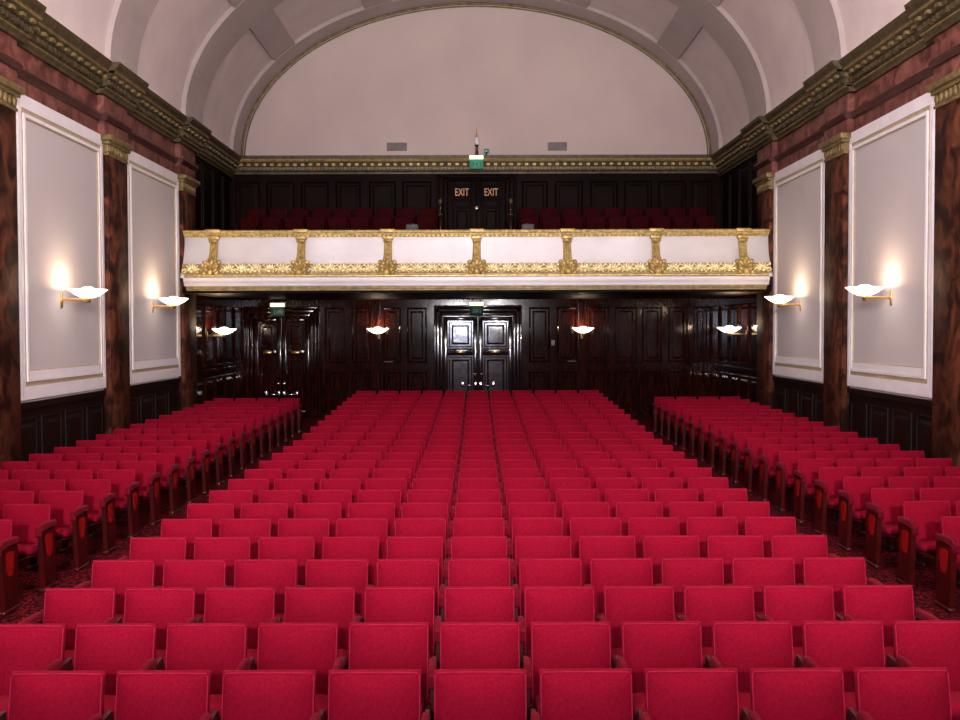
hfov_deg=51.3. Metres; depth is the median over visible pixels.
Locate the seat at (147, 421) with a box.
[145,419,169,428]
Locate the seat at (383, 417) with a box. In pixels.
[381,415,405,425]
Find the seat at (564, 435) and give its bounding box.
[560,432,588,444]
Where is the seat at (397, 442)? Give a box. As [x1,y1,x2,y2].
[390,440,424,456]
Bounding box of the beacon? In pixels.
[474,128,478,154]
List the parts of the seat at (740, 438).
panel, armrest, backrest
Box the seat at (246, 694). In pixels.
[200,670,315,719]
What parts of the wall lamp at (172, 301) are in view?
arm, lamp shade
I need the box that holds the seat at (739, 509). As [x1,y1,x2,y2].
[722,501,769,534]
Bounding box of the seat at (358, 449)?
[355,446,385,459]
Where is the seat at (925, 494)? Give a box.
[915,488,959,566]
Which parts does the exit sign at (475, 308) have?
sign panel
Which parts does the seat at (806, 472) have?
panel, armrest, backrest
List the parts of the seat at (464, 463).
backrest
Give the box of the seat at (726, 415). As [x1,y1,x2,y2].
[715,413,741,454]
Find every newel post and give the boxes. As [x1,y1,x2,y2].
[438,198,442,229]
[508,198,512,228]
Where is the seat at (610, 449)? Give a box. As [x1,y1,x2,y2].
[605,445,636,458]
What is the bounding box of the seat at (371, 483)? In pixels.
[366,478,406,506]
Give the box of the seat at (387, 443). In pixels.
[361,440,390,452]
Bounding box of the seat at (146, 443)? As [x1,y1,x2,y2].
[143,440,173,452]
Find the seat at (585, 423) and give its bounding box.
[582,420,607,431]
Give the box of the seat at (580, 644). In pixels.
[523,621,610,719]
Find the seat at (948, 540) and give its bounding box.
[934,516,959,612]
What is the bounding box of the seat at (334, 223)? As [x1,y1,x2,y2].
[325,217,347,229]
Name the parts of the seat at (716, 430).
panel, armrest, backrest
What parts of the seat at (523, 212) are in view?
backrest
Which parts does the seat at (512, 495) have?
armrest, backrest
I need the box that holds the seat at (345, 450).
[319,446,350,459]
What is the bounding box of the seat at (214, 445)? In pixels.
[184,434,223,484]
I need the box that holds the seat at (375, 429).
[372,426,398,439]
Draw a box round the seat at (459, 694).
[421,669,526,719]
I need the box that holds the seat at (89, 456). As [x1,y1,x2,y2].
[66,453,100,469]
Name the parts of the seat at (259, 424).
backrest, panel, armrest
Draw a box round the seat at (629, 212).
[625,208,645,224]
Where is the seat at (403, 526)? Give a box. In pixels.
[385,518,445,561]
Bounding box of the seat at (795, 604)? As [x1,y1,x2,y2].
[757,585,834,667]
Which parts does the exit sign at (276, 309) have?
sign panel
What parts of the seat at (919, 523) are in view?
panel, armrest, backrest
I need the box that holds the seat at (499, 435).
[493,432,523,450]
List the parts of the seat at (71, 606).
armrest, backrest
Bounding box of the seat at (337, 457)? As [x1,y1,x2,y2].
[310,453,342,468]
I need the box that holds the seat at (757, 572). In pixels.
[726,557,794,620]
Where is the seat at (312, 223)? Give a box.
[303,217,324,229]
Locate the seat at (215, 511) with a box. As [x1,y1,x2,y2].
[187,503,234,536]
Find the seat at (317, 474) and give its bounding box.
[288,469,325,489]
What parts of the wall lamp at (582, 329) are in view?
lamp shade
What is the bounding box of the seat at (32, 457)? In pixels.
[29,454,62,469]
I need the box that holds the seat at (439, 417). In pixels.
[434,415,461,435]
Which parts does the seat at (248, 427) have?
backrest, armrest, panel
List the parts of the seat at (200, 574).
backrest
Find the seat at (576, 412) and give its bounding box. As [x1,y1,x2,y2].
[574,410,596,419]
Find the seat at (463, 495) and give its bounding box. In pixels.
[451,489,499,520]
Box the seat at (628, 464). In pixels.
[621,459,656,477]
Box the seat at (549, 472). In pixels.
[544,468,582,488]
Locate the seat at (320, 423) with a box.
[318,421,343,432]
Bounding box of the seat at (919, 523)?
[896,501,950,588]
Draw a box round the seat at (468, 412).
[463,410,489,423]
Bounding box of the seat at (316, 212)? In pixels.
[309,208,329,224]
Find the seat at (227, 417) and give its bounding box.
[212,415,235,422]
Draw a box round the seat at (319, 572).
[294,559,368,621]
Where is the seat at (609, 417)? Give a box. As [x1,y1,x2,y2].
[606,414,630,425]
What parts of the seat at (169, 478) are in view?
backrest, armrest, panel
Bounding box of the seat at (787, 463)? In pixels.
[774,451,811,511]
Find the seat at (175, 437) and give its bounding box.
[160,434,188,445]
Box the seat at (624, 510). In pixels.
[615,502,662,535]
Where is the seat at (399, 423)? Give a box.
[377,420,402,432]
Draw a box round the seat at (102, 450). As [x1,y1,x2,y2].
[89,447,121,460]
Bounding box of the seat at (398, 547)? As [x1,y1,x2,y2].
[376,536,442,589]
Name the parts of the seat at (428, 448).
backrest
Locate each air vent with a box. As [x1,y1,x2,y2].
[387,143,406,150]
[548,142,566,150]
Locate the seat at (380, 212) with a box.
[374,208,394,225]
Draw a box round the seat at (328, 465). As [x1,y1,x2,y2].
[299,460,334,478]
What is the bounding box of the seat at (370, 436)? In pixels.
[367,433,394,445]
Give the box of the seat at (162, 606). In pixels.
[102,587,195,669]
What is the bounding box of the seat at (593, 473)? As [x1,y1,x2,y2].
[588,468,625,488]
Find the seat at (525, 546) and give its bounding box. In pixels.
[510,536,570,585]
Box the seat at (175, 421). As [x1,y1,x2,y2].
[173,419,197,428]
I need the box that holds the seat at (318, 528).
[278,518,329,558]
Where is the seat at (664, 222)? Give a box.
[652,216,674,228]
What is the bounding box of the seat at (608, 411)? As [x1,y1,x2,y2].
[600,409,623,419]
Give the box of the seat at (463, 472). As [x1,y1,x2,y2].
[455,468,496,493]
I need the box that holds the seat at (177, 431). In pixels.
[175,429,201,439]
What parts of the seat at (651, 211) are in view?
backrest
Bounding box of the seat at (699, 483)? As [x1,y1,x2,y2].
[687,477,727,501]
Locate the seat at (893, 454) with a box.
[890,451,924,466]
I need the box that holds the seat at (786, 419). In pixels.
[783,417,808,426]
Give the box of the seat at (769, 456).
[758,444,793,500]
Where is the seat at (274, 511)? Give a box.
[241,503,287,536]
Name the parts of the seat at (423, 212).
backrest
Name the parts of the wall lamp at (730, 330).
lamp shade, arm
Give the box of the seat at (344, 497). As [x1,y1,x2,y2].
[308,490,351,517]
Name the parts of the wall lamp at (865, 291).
lamp shade, arm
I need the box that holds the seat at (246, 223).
[236,217,258,229]
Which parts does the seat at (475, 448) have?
backrest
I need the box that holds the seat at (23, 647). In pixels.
[0,623,66,719]
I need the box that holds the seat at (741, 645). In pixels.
[705,621,793,719]
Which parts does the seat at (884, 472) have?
frame, backrest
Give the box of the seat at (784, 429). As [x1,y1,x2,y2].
[782,427,809,437]
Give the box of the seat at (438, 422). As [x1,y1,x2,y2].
[432,420,460,432]
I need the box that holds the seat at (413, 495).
[400,489,450,537]
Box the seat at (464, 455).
[457,452,494,472]
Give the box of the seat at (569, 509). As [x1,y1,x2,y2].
[562,502,608,535]
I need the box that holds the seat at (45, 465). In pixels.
[41,461,77,478]
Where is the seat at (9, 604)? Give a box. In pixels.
[0,519,20,616]
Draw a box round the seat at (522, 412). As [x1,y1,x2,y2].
[518,410,542,423]
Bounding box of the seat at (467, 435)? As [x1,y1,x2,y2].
[460,432,491,449]
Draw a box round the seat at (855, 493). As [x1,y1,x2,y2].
[837,477,883,551]
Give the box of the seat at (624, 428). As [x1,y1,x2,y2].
[618,425,644,438]
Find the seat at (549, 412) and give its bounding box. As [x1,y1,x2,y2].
[546,410,569,422]
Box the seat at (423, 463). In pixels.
[415,460,455,492]
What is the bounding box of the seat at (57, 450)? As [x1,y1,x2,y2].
[54,447,85,460]
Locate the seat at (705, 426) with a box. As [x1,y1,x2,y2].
[697,417,724,461]
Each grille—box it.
[388,144,405,149]
[549,143,565,148]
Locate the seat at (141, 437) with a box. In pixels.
[128,434,156,446]
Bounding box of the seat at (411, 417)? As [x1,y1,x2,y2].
[405,415,433,428]
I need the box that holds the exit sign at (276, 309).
[270,303,284,315]
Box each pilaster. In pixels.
[0,75,25,469]
[100,134,133,433]
[177,174,199,410]
[752,173,774,408]
[818,132,851,431]
[926,68,959,466]
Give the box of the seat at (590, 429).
[587,426,613,438]
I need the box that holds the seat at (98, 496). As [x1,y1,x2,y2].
[58,479,116,554]
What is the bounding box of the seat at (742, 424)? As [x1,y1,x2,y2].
[738,422,765,467]
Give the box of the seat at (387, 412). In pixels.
[385,410,408,419]
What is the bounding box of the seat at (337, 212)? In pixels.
[330,208,351,225]
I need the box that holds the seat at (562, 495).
[555,489,598,516]
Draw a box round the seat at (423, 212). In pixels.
[417,208,436,229]
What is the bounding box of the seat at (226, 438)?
[198,428,235,476]
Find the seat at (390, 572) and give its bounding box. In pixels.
[364,559,438,618]
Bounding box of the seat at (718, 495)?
[703,488,747,516]
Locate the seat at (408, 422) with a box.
[402,420,431,435]
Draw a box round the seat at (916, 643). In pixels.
[886,620,959,719]
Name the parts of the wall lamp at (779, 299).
lamp shade, arm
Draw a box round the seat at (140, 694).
[89,670,210,719]
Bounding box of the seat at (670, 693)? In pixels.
[636,668,738,719]
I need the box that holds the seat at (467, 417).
[462,415,489,428]
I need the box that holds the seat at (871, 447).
[867,444,899,457]
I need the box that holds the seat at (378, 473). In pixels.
[374,469,410,488]
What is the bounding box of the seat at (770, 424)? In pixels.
[768,422,794,431]
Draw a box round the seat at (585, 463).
[581,459,616,477]
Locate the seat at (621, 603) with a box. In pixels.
[597,586,674,666]
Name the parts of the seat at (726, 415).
backrest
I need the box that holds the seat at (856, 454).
[853,451,886,466]
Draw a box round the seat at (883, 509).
[865,488,914,568]
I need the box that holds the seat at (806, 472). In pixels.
[793,459,832,523]
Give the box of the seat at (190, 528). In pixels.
[154,519,212,558]
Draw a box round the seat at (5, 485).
[0,480,20,490]
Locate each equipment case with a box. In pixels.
[406,224,418,229]
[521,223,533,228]
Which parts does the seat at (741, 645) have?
frame, armrest, backrest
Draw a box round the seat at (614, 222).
[608,216,629,228]
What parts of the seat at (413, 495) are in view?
backrest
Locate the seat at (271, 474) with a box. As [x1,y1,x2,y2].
[245,469,282,489]
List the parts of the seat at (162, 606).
armrest, frame, backrest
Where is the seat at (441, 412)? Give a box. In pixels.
[436,410,462,423]
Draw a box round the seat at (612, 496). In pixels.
[605,489,648,516]
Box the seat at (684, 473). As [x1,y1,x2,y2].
[674,467,711,488]
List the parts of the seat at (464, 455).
backrest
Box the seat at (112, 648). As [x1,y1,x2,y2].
[43,623,156,719]
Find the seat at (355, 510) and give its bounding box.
[348,503,394,535]
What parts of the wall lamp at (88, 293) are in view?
wall plate, arm, lamp shade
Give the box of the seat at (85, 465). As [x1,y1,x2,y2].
[81,461,116,478]
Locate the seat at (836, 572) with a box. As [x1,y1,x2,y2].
[797,557,883,620]
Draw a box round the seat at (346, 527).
[336,518,387,558]
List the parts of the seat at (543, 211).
backrest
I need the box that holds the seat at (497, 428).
[492,426,521,442]
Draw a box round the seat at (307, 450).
[283,446,314,459]
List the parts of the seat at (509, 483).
armrest, backrest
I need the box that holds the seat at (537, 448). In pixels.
[533,445,564,463]
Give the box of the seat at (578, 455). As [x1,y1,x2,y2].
[575,452,607,467]
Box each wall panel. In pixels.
[16,95,105,400]
[127,151,180,383]
[773,150,824,381]
[847,93,934,397]
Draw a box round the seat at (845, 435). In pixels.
[829,432,857,443]
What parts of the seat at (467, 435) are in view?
backrest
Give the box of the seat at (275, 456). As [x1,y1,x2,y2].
[272,453,304,468]
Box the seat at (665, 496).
[654,488,697,516]
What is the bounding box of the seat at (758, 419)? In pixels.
[756,417,780,426]
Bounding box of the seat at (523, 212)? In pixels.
[518,208,538,228]
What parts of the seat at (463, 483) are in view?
armrest, backrest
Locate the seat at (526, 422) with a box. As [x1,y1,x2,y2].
[522,420,548,435]
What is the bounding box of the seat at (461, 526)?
[446,518,503,558]
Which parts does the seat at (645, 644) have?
frame, armrest, backrest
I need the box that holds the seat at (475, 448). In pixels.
[458,445,493,467]
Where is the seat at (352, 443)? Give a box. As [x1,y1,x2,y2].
[327,440,356,452]
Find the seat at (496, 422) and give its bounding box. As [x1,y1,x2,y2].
[492,420,519,435]
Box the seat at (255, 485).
[228,479,268,502]
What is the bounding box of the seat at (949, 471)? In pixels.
[944,467,959,475]
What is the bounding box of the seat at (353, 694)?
[310,669,420,719]
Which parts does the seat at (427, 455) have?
backrest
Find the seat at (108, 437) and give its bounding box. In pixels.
[96,434,124,446]
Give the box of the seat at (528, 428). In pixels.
[524,426,552,441]
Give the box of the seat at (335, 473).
[331,469,368,489]
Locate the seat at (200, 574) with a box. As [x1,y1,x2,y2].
[147,559,226,622]
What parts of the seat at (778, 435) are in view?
backrest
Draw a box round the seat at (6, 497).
[0,491,35,518]
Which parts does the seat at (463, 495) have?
armrest, backrest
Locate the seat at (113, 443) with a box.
[109,440,139,452]
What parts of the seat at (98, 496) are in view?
frame, backrest, armrest, panel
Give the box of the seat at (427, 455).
[418,452,456,472]
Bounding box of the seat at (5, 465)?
[1,461,37,479]
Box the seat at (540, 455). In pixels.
[536,452,570,472]
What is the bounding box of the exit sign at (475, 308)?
[469,299,482,314]
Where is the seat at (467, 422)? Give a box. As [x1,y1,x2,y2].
[462,420,490,435]
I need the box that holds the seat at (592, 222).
[585,216,607,228]
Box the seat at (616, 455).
[613,452,645,467]
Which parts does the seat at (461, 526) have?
armrest, backrest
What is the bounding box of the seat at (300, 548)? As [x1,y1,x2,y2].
[258,537,314,586]
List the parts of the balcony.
rail, moulding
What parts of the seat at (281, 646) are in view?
armrest, frame, backrest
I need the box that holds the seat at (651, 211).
[646,207,667,224]
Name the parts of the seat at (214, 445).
backrest, armrest, panel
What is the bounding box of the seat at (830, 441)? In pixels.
[814,438,843,450]
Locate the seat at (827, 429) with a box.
[812,426,839,437]
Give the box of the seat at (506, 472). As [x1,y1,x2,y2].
[499,468,539,493]
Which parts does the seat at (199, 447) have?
backrest, armrest, panel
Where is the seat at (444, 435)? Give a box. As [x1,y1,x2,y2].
[427,432,459,450]
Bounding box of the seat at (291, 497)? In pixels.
[259,490,302,517]
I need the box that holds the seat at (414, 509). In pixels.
[393,502,448,540]
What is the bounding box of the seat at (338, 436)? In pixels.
[335,433,362,445]
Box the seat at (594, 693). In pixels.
[531,668,632,719]
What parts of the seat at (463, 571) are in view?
armrest, frame, backrest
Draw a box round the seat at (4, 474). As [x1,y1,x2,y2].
[0,470,8,479]
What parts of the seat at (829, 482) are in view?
panel, armrest, backrest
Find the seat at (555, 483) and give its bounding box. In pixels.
[550,478,589,501]
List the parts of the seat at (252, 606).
armrest, backrest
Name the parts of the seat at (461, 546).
armrest, backrest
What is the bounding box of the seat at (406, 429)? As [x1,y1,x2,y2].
[398,426,429,442]
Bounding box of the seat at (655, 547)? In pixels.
[642,535,699,585]
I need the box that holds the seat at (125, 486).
[88,469,140,538]
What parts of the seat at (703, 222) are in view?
frame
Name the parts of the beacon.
white globe, stem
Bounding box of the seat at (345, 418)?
[325,415,349,425]
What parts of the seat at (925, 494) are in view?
frame, backrest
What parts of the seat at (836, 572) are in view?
backrest, armrest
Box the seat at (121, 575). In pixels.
[73,560,155,622]
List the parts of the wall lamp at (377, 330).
lamp shade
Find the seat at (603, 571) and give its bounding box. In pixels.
[584,558,652,620]
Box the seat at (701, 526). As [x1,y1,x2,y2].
[686,517,737,557]
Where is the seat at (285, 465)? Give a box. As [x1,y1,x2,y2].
[259,460,294,478]
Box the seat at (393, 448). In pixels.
[385,446,421,464]
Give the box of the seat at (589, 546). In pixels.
[579,535,634,585]
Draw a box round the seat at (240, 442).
[211,423,246,469]
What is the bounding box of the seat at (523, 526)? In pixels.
[507,517,562,560]
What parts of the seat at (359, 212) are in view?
backrest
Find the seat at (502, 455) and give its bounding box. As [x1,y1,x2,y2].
[496,452,532,475]
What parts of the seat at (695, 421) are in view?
panel, backrest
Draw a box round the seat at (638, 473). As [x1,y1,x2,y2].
[631,468,668,488]
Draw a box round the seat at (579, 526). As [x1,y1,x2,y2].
[570,517,620,557]
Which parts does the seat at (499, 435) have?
backrest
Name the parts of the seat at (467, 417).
backrest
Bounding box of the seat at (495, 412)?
[490,410,516,428]
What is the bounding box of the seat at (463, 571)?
[439,558,509,621]
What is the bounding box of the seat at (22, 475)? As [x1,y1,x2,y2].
[12,470,50,490]
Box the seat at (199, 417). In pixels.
[186,415,209,423]
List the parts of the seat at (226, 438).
backrest, armrest, panel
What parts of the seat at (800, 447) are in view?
backrest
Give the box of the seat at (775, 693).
[742,668,845,719]
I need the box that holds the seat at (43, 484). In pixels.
[25,479,66,503]
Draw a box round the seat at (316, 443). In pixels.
[293,440,322,452]
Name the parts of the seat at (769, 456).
panel, armrest, backrest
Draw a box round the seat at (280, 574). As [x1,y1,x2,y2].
[221,559,297,622]
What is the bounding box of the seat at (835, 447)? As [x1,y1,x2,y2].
[832,444,864,457]
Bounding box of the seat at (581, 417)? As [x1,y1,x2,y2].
[578,414,601,425]
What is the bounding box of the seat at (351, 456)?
[348,453,380,468]
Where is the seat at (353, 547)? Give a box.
[323,536,378,586]
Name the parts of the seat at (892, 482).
frame, backrest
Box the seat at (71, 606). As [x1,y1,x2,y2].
[17,588,116,670]
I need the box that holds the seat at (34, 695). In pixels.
[0,670,105,719]
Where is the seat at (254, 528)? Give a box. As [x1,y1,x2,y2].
[219,518,271,558]
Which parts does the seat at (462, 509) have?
armrest, backrest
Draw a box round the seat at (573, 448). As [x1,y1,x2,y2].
[570,445,600,458]
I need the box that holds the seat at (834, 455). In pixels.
[811,451,849,508]
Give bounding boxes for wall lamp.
[60,287,106,307]
[152,296,188,312]
[207,327,235,340]
[367,327,388,338]
[573,326,593,338]
[717,326,745,335]
[765,294,800,310]
[845,284,891,305]
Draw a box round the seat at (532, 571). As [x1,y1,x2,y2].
[513,558,581,622]
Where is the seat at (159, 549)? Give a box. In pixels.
[117,537,187,586]
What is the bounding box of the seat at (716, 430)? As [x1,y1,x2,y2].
[707,422,736,467]
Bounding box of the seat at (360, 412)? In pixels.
[358,410,381,419]
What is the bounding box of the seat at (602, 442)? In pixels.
[599,439,628,451]
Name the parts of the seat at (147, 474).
frame, backrest, armrest, panel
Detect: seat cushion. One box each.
[0,695,8,719]
[18,544,37,554]
[56,527,72,536]
[65,650,74,670]
[88,513,101,521]
[104,695,115,719]
[115,501,126,508]
[115,614,123,622]
[139,490,149,496]
[156,649,165,669]
[160,481,168,486]
[179,472,185,477]
[195,465,201,469]
[195,614,203,622]
[209,694,221,719]
[247,649,257,669]
[275,613,283,622]
[315,694,327,719]
[338,649,348,666]
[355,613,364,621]
[421,696,424,715]
[535,694,539,715]
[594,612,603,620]
[611,647,621,666]
[632,692,644,719]
[674,612,683,620]
[702,647,712,667]
[738,692,750,719]
[752,463,758,467]
[754,612,762,620]
[768,470,774,475]
[785,479,793,484]
[793,647,802,667]
[805,488,814,494]
[827,499,838,505]
[834,611,842,620]
[844,692,855,719]
[852,511,865,518]
[881,524,897,533]
[884,646,893,666]
[916,541,935,551]
[950,691,959,719]
[956,560,959,570]
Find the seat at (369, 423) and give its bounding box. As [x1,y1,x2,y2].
[347,420,372,432]
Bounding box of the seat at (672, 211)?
[668,207,689,224]
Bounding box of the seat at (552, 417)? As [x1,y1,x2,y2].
[549,414,573,425]
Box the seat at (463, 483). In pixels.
[453,478,498,505]
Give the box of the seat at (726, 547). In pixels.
[706,535,763,584]
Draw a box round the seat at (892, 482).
[882,476,928,549]
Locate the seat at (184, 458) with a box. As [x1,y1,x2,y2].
[160,446,196,503]
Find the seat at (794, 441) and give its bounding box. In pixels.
[780,438,810,450]
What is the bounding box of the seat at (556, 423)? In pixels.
[553,420,578,431]
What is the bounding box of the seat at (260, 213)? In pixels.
[244,208,265,225]
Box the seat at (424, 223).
[417,217,435,229]
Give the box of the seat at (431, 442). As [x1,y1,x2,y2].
[425,440,458,457]
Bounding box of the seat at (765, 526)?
[744,517,802,556]
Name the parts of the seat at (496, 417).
backrest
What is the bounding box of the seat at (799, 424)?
[797,422,823,431]
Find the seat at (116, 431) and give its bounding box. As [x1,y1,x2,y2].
[114,429,141,439]
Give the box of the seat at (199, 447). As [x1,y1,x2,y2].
[177,440,210,493]
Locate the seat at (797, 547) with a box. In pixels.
[770,535,838,584]
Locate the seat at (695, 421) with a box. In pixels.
[688,413,714,455]
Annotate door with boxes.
[243,306,319,417]
[434,305,521,396]
[436,174,516,229]
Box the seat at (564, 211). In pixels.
[561,208,581,224]
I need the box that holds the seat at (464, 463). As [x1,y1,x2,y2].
[456,460,495,481]
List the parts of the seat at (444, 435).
backrest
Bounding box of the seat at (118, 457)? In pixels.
[104,453,137,468]
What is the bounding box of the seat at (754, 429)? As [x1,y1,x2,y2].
[752,427,778,474]
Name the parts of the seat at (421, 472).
backrest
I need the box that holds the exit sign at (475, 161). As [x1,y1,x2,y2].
[469,155,482,168]
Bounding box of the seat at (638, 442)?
[633,439,662,451]
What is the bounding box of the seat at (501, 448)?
[495,445,529,472]
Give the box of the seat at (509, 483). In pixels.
[500,478,544,519]
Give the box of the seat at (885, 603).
[836,585,939,666]
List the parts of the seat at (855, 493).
panel, armrest, backrest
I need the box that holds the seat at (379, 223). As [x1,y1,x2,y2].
[370,217,391,229]
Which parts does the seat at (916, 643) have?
frame, armrest, backrest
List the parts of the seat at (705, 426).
panel, armrest, backrest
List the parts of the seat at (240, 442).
backrest, armrest, panel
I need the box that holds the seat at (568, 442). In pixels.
[565,439,594,451]
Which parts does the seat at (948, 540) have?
panel, armrest, backrest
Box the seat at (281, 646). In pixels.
[236,622,337,719]
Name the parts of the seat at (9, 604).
backrest, armrest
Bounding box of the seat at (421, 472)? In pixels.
[410,468,453,505]
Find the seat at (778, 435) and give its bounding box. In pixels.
[765,432,793,482]
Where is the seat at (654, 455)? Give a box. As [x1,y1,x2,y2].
[651,452,683,467]
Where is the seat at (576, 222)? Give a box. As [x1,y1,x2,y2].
[563,216,584,228]
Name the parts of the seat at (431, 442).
backrest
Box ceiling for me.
[38,0,910,153]
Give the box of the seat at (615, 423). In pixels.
[612,420,636,431]
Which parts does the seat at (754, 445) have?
panel, armrest, backrest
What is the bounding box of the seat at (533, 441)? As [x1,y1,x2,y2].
[530,439,560,456]
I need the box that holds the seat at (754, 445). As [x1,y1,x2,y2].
[743,438,776,492]
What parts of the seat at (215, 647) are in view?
armrest, frame, backrest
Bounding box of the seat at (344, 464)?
[340,460,374,477]
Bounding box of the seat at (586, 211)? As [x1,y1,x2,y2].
[582,208,602,224]
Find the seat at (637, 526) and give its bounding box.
[628,517,678,557]
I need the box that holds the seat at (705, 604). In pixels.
[677,585,754,667]
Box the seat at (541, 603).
[517,586,593,668]
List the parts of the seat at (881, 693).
frame, armrest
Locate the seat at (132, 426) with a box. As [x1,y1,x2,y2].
[130,424,156,433]
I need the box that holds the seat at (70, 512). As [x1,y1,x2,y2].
[25,491,89,571]
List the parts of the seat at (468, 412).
backrest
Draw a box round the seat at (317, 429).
[311,426,337,439]
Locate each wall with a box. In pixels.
[17,46,234,460]
[231,5,720,417]
[719,44,933,457]
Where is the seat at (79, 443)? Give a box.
[76,440,106,453]
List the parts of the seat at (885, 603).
frame, armrest, backrest, armrest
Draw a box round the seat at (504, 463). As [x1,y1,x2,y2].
[497,460,535,492]
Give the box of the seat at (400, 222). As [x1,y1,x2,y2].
[392,217,412,229]
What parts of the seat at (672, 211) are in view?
backrest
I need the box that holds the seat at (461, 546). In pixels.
[443,536,506,585]
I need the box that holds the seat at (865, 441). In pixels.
[847,438,877,450]
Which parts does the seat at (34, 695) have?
frame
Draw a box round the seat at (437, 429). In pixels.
[430,426,460,442]
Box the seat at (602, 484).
[596,477,635,501]
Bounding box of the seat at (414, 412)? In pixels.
[408,410,435,422]
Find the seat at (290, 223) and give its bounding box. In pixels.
[281,217,302,229]
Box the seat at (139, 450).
[125,447,156,460]
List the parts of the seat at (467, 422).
backrest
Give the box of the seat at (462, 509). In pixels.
[449,502,501,537]
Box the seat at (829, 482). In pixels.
[813,467,856,534]
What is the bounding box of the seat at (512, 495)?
[502,489,549,537]
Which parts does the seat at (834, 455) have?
backrest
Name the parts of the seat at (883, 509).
panel, armrest, backrest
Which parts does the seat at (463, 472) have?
armrest, backrest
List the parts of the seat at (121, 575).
armrest, backrest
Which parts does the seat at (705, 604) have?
armrest, backrest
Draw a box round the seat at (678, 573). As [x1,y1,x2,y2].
[655,558,723,620]
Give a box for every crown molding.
[0,0,241,177]
[235,154,717,174]
[711,0,959,176]
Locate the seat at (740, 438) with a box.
[730,432,761,483]
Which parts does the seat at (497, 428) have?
backrest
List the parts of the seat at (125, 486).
frame, backrest, armrest, panel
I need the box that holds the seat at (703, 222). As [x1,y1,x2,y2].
[696,216,718,228]
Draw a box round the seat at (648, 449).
[641,445,672,458]
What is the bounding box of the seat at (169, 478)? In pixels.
[139,453,179,513]
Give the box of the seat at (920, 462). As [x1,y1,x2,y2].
[916,458,951,475]
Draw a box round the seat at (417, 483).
[405,478,452,506]
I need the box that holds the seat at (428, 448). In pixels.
[422,446,457,464]
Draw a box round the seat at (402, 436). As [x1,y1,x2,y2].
[394,433,427,449]
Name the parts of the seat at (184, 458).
backrest, armrest, panel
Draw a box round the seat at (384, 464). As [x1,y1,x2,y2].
[373,460,414,482]
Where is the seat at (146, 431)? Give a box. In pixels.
[144,429,171,439]
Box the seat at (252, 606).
[185,587,275,669]
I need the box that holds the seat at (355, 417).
[353,415,377,425]
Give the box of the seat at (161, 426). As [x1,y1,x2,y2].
[159,424,185,433]
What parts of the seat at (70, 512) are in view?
frame, backrest, armrest, panel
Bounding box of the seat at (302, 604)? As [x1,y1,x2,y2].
[269,587,354,666]
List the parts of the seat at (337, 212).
backrest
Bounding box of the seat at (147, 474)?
[115,461,160,525]
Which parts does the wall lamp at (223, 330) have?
lamp shade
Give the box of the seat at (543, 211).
[539,208,559,225]
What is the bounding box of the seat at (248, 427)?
[223,419,256,462]
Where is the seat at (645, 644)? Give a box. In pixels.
[614,621,702,719]
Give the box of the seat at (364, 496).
[358,489,400,517]
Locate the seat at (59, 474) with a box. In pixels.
[55,470,93,490]
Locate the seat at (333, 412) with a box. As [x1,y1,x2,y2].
[331,410,354,420]
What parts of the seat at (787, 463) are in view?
panel, armrest, backrest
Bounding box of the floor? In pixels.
[0,417,959,719]
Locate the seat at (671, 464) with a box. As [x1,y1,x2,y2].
[661,459,696,476]
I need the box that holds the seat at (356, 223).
[348,217,369,229]
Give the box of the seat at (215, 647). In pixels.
[140,623,247,719]
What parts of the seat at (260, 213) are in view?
backrest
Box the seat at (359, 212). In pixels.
[352,208,372,225]
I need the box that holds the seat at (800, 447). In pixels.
[793,444,828,497]
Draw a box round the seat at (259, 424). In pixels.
[235,415,265,456]
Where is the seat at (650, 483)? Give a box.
[642,477,681,501]
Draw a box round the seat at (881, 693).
[848,667,951,719]
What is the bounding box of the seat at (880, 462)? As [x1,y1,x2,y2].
[876,458,912,476]
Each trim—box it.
[0,30,198,178]
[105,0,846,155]
[241,2,711,155]
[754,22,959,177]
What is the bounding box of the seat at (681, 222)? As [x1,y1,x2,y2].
[674,216,696,228]
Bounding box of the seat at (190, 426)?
[188,423,214,433]
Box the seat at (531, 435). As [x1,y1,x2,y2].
[527,432,556,449]
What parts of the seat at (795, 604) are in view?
armrest, backrest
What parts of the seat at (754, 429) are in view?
backrest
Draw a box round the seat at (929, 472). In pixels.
[902,467,940,487]
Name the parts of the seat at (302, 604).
armrest, backrest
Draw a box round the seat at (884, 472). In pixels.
[855,467,898,535]
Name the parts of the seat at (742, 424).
backrest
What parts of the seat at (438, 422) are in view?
backrest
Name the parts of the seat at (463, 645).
armrest, frame, backrest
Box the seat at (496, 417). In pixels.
[491,415,517,431]
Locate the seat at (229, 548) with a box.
[194,537,250,586]
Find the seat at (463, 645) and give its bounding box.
[428,622,519,719]
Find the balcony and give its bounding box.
[180,228,772,299]
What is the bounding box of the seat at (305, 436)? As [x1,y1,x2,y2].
[302,433,330,445]
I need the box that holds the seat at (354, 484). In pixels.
[320,478,360,502]
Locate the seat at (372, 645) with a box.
[332,622,428,715]
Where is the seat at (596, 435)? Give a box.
[593,432,620,444]
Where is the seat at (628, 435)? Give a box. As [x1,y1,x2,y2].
[625,432,652,444]
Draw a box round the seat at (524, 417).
[520,415,545,428]

